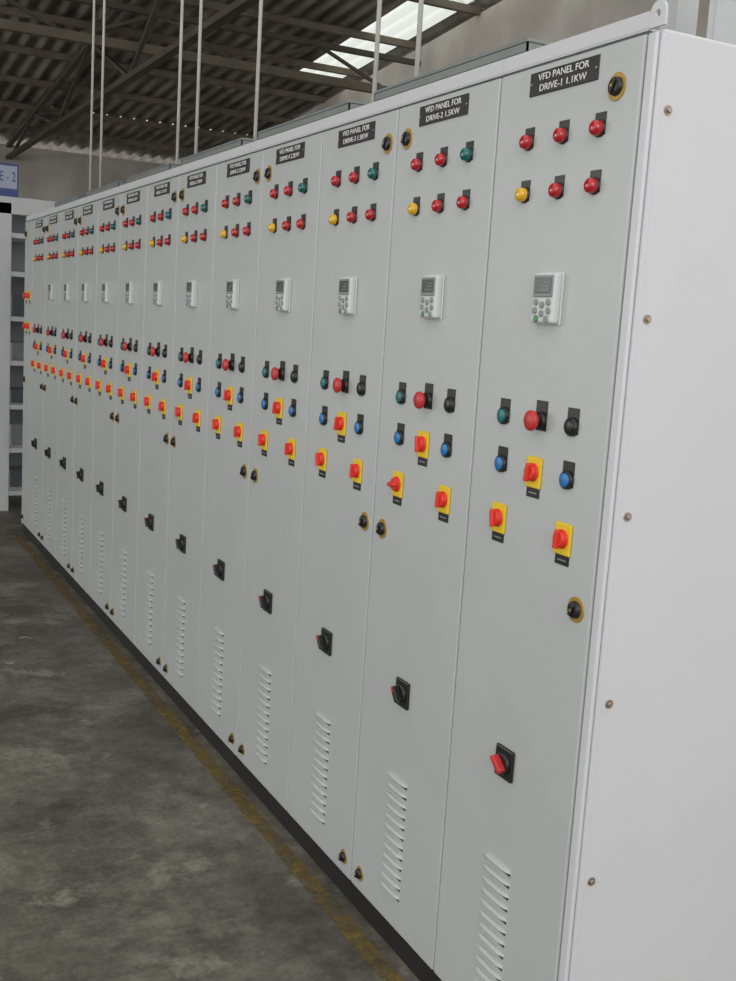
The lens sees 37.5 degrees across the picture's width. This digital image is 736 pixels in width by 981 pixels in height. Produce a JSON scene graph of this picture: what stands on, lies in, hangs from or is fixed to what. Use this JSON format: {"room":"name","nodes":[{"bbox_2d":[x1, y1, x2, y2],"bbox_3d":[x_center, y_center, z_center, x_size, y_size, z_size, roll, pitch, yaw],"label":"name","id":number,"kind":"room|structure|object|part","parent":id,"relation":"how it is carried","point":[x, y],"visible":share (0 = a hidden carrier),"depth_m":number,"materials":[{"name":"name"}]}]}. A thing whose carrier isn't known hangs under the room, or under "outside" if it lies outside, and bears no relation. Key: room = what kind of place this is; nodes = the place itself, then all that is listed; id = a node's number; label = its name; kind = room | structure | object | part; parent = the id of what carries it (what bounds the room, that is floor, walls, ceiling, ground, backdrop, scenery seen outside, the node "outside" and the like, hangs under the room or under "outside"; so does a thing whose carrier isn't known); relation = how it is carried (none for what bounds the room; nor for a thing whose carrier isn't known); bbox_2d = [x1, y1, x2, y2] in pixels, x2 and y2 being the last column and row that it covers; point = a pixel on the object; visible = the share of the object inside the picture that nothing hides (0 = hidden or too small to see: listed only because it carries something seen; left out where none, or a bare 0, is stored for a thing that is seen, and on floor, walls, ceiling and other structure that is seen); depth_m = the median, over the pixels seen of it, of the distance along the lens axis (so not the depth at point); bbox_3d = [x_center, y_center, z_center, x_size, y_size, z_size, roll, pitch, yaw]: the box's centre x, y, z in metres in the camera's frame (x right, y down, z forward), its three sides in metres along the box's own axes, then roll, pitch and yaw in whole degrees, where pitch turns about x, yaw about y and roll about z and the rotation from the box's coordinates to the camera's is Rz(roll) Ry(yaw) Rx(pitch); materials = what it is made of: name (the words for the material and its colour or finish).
{"room":"electrical room","nodes":[
{"label":"electrical room","id":0,"kind":"room"},
{"bbox_2d":[0,144,163,201],"bbox_3d":[-8.539,-3.100,14.521,13.550,3.830,0.200,-1,10,-27],"label":"wall","id":1,"kind":"structure","parent":0,"point":[44,174],"depth_m":16.17,"materials":[{"name":"grey paint"}]},
{"bbox_2d":[5,0,258,159],"bbox_3d":[-2.162,-4.398,9.814,0.080,1.364,13.405,-1,10,-27],"label":"roof truss","id":2,"kind":"object","parent":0,"point":[237,7],"depth_m":10.37,"materials":[{"name":"grey metal"}]},
{"bbox_2d":[0,495,419,980],"bbox_3d":[-3.457,0.713,4.736,13.550,0.102,23.200,-1,10,-27],"label":"floor","id":3,"kind":"structure","parent":0,"point":[123,858],"depth_m":3.29,"materials":[{"name":"concrete"}]},
{"bbox_2d":[0,196,54,510],"bbox_3d":[-2.367,-1.048,8.592,1.180,2.340,0.550,-1,10,-27],"label":"storage rack","id":4,"kind":"object","parent":3,"relation":"on","point":[14,211],"visible":0.19,"depth_m":8.23,"materials":[{"name":"white metal"}]},
{"bbox_2d":[0,163,18,197],"bbox_3d":[-2.906,-2.285,7.893,0.700,0.244,0.024,-1,10,-27],"label":"sign","id":5,"kind":"object","parent":4,"relation":"attached to","point":[9,173],"visible":0.98,"depth_m":8.01,"materials":[{"name":"blue plastic"}]},
{"bbox_2d":[21,214,34,538],"bbox_3d":[-2.024,-0.751,7.428,0.648,2.149,0.282,-1,10,-27],"label":"tall cabinet","id":6,"kind":"object","parent":3,"relation":"on","point":[27,325],"visible":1,"depth_m":7.27,"materials":[{"name":"grey metal"}]},
{"bbox_3d":[-2.076,-0.789,7.554,0.624,2.059,0.002,-1,10,-27],"label":"panel","id":7,"kind":"part","parent":6,"relation":"part of","materials":[{"name":"white metal"}]},
{"bbox_2d":[29,210,48,553],"bbox_3d":[-1.863,-0.691,7.105,0.657,2.149,0.449,-1,10,-27],"label":"tall cabinet","id":8,"kind":"object","parent":3,"relation":"on","point":[40,222],"visible":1,"depth_m":6.95,"materials":[{"name":"grey metal"}]},
{"bbox_2d":[31,438,36,448],"bbox_3d":[-2.165,-0.304,7.025,0.031,0.068,0.062,-1,10,-27],"label":"switch","id":9,"kind":"object","parent":8,"relation":"attached to","point":[33,443],"depth_m":7.01,"materials":[{"name":"black plastic"}]},
{"bbox_2d":[54,194,85,206],"bbox_3d":[-1.640,-1.743,6.779,0.480,0.108,0.740,-1,10,-27],"label":"roof canopy","id":10,"kind":"object","parent":8,"relation":"on","point":[79,196],"visible":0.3,"depth_m":6.56,"materials":[{"name":"grey metal"}]},
{"bbox_2d":[40,205,61,568],"bbox_3d":[-1.659,-0.618,6.710,0.657,2.149,0.449,-1,10,-27],"label":"tall cabinet","id":11,"kind":"object","parent":3,"relation":"on","point":[53,229],"visible":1,"depth_m":6.55,"materials":[{"name":"grey metal"}]},
{"bbox_2d":[44,447,50,458],"bbox_3d":[-1.961,-0.231,6.630,0.031,0.068,0.062,-1,10,-27],"label":"switch","id":12,"kind":"object","parent":11,"relation":"attached to","point":[47,452],"depth_m":6.62,"materials":[{"name":"black plastic"}]},
{"bbox_2d":[56,199,81,587],"bbox_3d":[-1.456,-0.545,6.316,0.657,2.149,0.449,-1,10,-27],"label":"tall cabinet","id":13,"kind":"object","parent":3,"relation":"on","point":[70,211],"visible":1,"depth_m":6.16,"materials":[{"name":"white metal"}]},
{"bbox_2d":[59,457,65,469],"bbox_3d":[-1.757,-0.157,6.236,0.031,0.068,0.062,-1,10,-27],"label":"switch","id":14,"kind":"object","parent":13,"relation":"attached to","point":[62,462],"depth_m":6.22,"materials":[{"name":"black plastic"}]},
{"bbox_2d":[86,180,126,196],"bbox_3d":[-1.233,-1.597,5.990,0.480,0.108,0.740,-1,10,-27],"label":"roof canopy","id":15,"kind":"object","parent":13,"relation":"on","point":[117,183],"visible":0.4,"depth_m":5.79,"materials":[{"name":"grey metal"}]},
{"bbox_2d":[71,193,100,607],"bbox_3d":[-1.252,-0.471,5.921,0.657,2.149,0.449,-1,10,-27],"label":"tall cabinet","id":16,"kind":"object","parent":3,"relation":"on","point":[88,212],"visible":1,"depth_m":5.76,"materials":[{"name":"grey metal"}]},
{"bbox_2d":[76,468,83,481],"bbox_3d":[-1.554,-0.084,5.841,0.031,0.068,0.062,-1,10,-27],"label":"switch","id":17,"kind":"object","parent":16,"relation":"attached to","point":[80,474],"depth_m":5.83,"materials":[{"name":"black plastic"}]},
{"bbox_2d":[90,185,123,631],"bbox_3d":[-1.048,-0.398,5.527,0.657,2.149,0.449,-1,10,-27],"label":"tall cabinet","id":18,"kind":"object","parent":3,"relation":"on","point":[109,214],"visible":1,"depth_m":5.37,"materials":[{"name":"white metal"}]},
{"bbox_2d":[95,481,103,495],"bbox_3d":[-1.350,-0.011,5.447,0.031,0.068,0.062,-1,10,-27],"label":"switch","id":19,"kind":"object","parent":18,"relation":"attached to","point":[99,488],"depth_m":5.43,"materials":[{"name":"black plastic"}]},
{"bbox_2d":[126,162,181,182],"bbox_3d":[-0.826,-1.450,5.201,0.480,0.108,0.740,-1,10,-27],"label":"roof canopy","id":20,"kind":"object","parent":18,"relation":"on","point":[170,165],"visible":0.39,"depth_m":5.00,"materials":[{"name":"grey metal"}]},
{"bbox_2d":[110,176,150,658],"bbox_3d":[-0.845,-0.325,5.132,0.657,2.149,0.449,-1,10,-27],"label":"tall cabinet","id":21,"kind":"object","parent":3,"relation":"on","point":[134,199],"visible":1,"depth_m":4.97,"materials":[{"name":"white metal"}]},
{"bbox_2d":[118,496,126,511],"bbox_3d":[-1.147,0.063,5.052,0.031,0.068,0.062,-1,10,-27],"label":"switch","id":22,"kind":"object","parent":21,"relation":"attached to","point":[122,503],"depth_m":5.04,"materials":[{"name":"black plastic"}]},
{"bbox_2d":[134,166,182,691],"bbox_3d":[-0.641,-0.251,4.738,0.657,2.149,0.449,-1,10,-27],"label":"tall cabinet","id":23,"kind":"object","parent":3,"relation":"on","point":[163,191],"visible":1,"depth_m":4.58,"materials":[{"name":"white metal"}]},
{"bbox_2d":[144,513,153,530],"bbox_3d":[-0.943,0.136,4.657,0.031,0.068,0.062,-1,10,-27],"label":"switch","id":24,"kind":"object","parent":23,"relation":"attached to","point":[149,522],"depth_m":4.64,"materials":[{"name":"black plastic"}]},
{"bbox_2d":[181,137,256,164],"bbox_3d":[-0.419,-1.303,4.412,0.480,0.108,0.740,-1,10,-27],"label":"roof canopy","id":25,"kind":"object","parent":23,"relation":"on","point":[241,141],"visible":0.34,"depth_m":4.22,"materials":[{"name":"grey metal"}]},
{"bbox_2d":[163,153,220,728],"bbox_3d":[-0.438,-0.178,4.343,0.657,2.149,0.449,-1,10,-27],"label":"tall cabinet","id":26,"kind":"object","parent":3,"relation":"on","point":[198,181],"visible":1,"depth_m":4.18,"materials":[{"name":"white metal"}]},
{"bbox_2d":[175,534,185,553],"bbox_3d":[-0.740,0.210,4.263,0.031,0.068,0.062,-1,10,-27],"label":"switch","id":27,"kind":"object","parent":26,"relation":"attached to","point":[180,543],"depth_m":4.25,"materials":[{"name":"black plastic"}]},
{"bbox_2d":[196,138,267,774],"bbox_3d":[-0.234,-0.104,3.949,0.657,2.149,0.449,-1,10,-27],"label":"tall cabinet","id":28,"kind":"object","parent":3,"relation":"on","point":[240,174],"visible":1,"depth_m":3.79,"materials":[{"name":"white metal"}]},
{"bbox_2d":[212,559,224,580],"bbox_3d":[-0.536,0.283,3.868,0.031,0.068,0.062,-1,10,-27],"label":"switch","id":29,"kind":"object","parent":28,"relation":"attached to","point":[219,568],"depth_m":3.86,"materials":[{"name":"black plastic"}]},
{"bbox_2d":[257,100,368,139],"bbox_3d":[-0.012,-1.156,3.623,0.480,0.108,0.740,-1,10,-27],"label":"roof canopy","id":30,"kind":"object","parent":28,"relation":"on","point":[350,104],"visible":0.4,"depth_m":3.43,"materials":[{"name":"grey metal"}]},
{"bbox_2d":[371,0,381,102],"bbox_3d":[0.103,-2.599,3.220,0.028,2.872,0.028,-1,10,-27],"label":"conduit","id":31,"kind":"object","parent":30,"relation":"on","point":[379,2],"visible":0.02,"depth_m":3.40,"materials":[{"name":"grey metal"}]},
{"bbox_2d":[237,118,327,831],"bbox_3d":[-0.030,-0.031,3.554,0.657,2.149,0.449,-1,10,-27],"label":"tall cabinet","id":32,"kind":"object","parent":3,"relation":"on","point":[293,157],"visible":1,"depth_m":3.39,"materials":[{"name":"painted metal"},{"name":"steel"}]},
{"bbox_2d":[258,589,271,613],"bbox_3d":[-0.332,0.356,3.474,0.031,0.068,0.062,-1,10,-27],"label":"switch","id":33,"kind":"object","parent":32,"relation":"attached to","point":[265,601],"depth_m":3.46,"materials":[{"name":"black plastic"}]},
{"bbox_2d":[287,93,403,902],"bbox_3d":[0.173,0.042,3.159,0.657,2.149,0.449,-1,10,-27],"label":"tall cabinet","id":34,"kind":"object","parent":3,"relation":"on","point":[358,172],"visible":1,"depth_m":2.99,"materials":[{"name":"painted metal"},{"name":"steel"}]},
{"bbox_2d":[316,627,331,655],"bbox_3d":[-0.129,0.430,3.079,0.031,0.068,0.062,-1,10,-27],"label":"switch","id":35,"kind":"object","parent":34,"relation":"attached to","point":[324,640],"depth_m":3.07,"materials":[{"name":"black plastic"}]},
{"bbox_2d":[374,38,550,100],"bbox_3d":[0.396,-1.010,2.833,0.480,0.108,0.740,-1,10,-27],"label":"roof canopy","id":36,"kind":"object","parent":34,"relation":"on","point":[527,44],"visible":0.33,"depth_m":2.63,"materials":[{"name":"grey metal"}]},
{"bbox_2d":[351,59,506,980],"bbox_3d":[0.377,0.116,2.765,0.657,2.149,0.449,-1,10,-27],"label":"tall cabinet","id":37,"kind":"object","parent":3,"relation":"on","point":[448,129],"visible":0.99,"depth_m":2.60,"materials":[{"name":"painted metal"},{"name":"steel"}]},
{"bbox_2d":[390,677,409,709],"bbox_3d":[0.075,0.503,2.685,0.031,0.068,0.062,-1,10,-27],"label":"switch","id":38,"kind":"object","parent":37,"relation":"attached to","point":[400,691],"depth_m":2.67,"materials":[{"name":"black plastic"}]},
{"bbox_2d":[434,11,657,980],"bbox_3d":[0.580,0.189,2.370,0.657,2.149,0.449,-1,10,-27],"label":"tall cabinet","id":39,"kind":"object","parent":3,"relation":"on","point":[571,107],"visible":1,"depth_m":2.18,"materials":[{"name":"grey metal"}]},
{"bbox_2d":[490,743,514,782],"bbox_3d":[0.278,0.576,2.290,0.031,0.068,0.062,-1,10,-27],"label":"switch","id":40,"kind":"object","parent":39,"relation":"attached to","point":[503,759],"depth_m":2.28,"materials":[{"name":"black plastic"}]},
{"bbox_2d":[558,0,735,980],"bbox_3d":[0.708,0.222,2.163,0.624,2.163,0.040,-1,10,-27],"label":"panel","id":41,"kind":"object","parent":3,"relation":"on","point":[651,893],"visible":1,"depth_m":2.07,"materials":[{"name":"white metal"}]},
{"bbox_2d":[659,0,698,35],"bbox_3d":[1.387,-1.617,5.045,0.200,5.000,0.200,-1,10,-27],"label":"steel column","id":42,"kind":"structure","parent":3,"relation":"on","point":[682,14],"depth_m":4.91,"materials":[{"name":"white metal"}]},
{"bbox_2d":[706,0,735,44],"bbox_3d":[1.761,-0.466,3.645,0.925,3.200,1.150,-1,10,-27],"label":"enclosure","id":43,"kind":"object","parent":3,"relation":"on","point":[721,24],"visible":0.02,"depth_m":3.70,"materials":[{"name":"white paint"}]},
{"bbox_2d":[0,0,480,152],"bbox_3d":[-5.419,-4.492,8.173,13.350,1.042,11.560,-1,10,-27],"label":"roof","id":44,"kind":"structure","parent":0,"point":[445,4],"depth_m":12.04,"materials":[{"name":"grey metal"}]},
{"bbox_2d":[99,0,105,186],"bbox_3d":[-1.566,-3.044,6.461,0.028,2.560,0.028,-1,10,-27],"label":"conduit","id":45,"kind":"object","parent":44,"relation":"hanging from","point":[104,1],"visible":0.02,"depth_m":6.55,"materials":[{"name":"grey metal"}]},
{"bbox_2d":[0,0,501,163],"bbox_3d":[-5.431,-4.584,8.463,13.995,1.252,14.250,-1,10,-27],"label":"ceiling","id":46,"kind":"structure","parent":0,"point":[399,18],"depth_m":12.40,"materials":[{"name":"grey metal"}]},
{"bbox_2d":[89,0,94,190],"bbox_3d":[-1.689,-3.076,6.700,0.028,2.537,0.028,-1,10,-27],"label":"conduit","id":47,"kind":"object","parent":46,"relation":"hanging from","point":[93,24],"visible":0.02,"depth_m":6.79,"materials":[{"name":"grey metal"}]},
{"bbox_2d":[175,0,183,162],"bbox_3d":[-0.847,-2.852,5.066,0.028,2.694,0.028,-1,10,-27],"label":"conduit","id":48,"kind":"object","parent":46,"relation":"hanging from","point":[182,1],"visible":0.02,"depth_m":5.20,"materials":[{"name":"grey metal"}]},
{"bbox_2d":[194,0,202,153],"bbox_3d":[-0.716,-2.817,4.810,0.028,2.719,0.028,-1,10,-27],"label":"conduit","id":49,"kind":"object","parent":46,"relation":"hanging from","point":[201,1],"visible":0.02,"depth_m":4.95,"materials":[{"name":"grey metal"}]},
{"bbox_2d":[253,0,262,138],"bbox_3d":[-0.370,-2.725,4.138,0.028,2.784,0.028,-1,10,-27],"label":"conduit","id":50,"kind":"object","parent":46,"relation":"hanging from","point":[260,1],"visible":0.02,"depth_m":4.30,"materials":[{"name":"grey metal"}]},
{"bbox_2d":[414,0,423,76],"bbox_3d":[0.226,-2.567,2.981,0.028,2.895,0.028,-1,10,-27],"label":"conduit","id":51,"kind":"object","parent":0,"point":[421,2],"visible":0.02,"depth_m":3.17,"materials":[{"name":"grey metal"}]},
{"bbox_2d":[295,0,709,118],"bbox_3d":[1.793,-2.444,9.025,0.200,5.475,19.000,-1,10,-27],"label":"wall","id":52,"kind":"structure","parent":0,"point":[507,22],"depth_m":9.73,"materials":[{"name":"grey paint"}]},
{"bbox_2d":[0,0,420,93],"bbox_3d":[-5.418,-4.140,8.182,13.350,0.390,0.080,-1,10,-27],"label":"girder","id":53,"kind":"object","parent":52,"relation":"attached to","point":[51,31],"visible":0.77,"depth_m":10.20,"materials":[{"name":"metal"}]}
]}

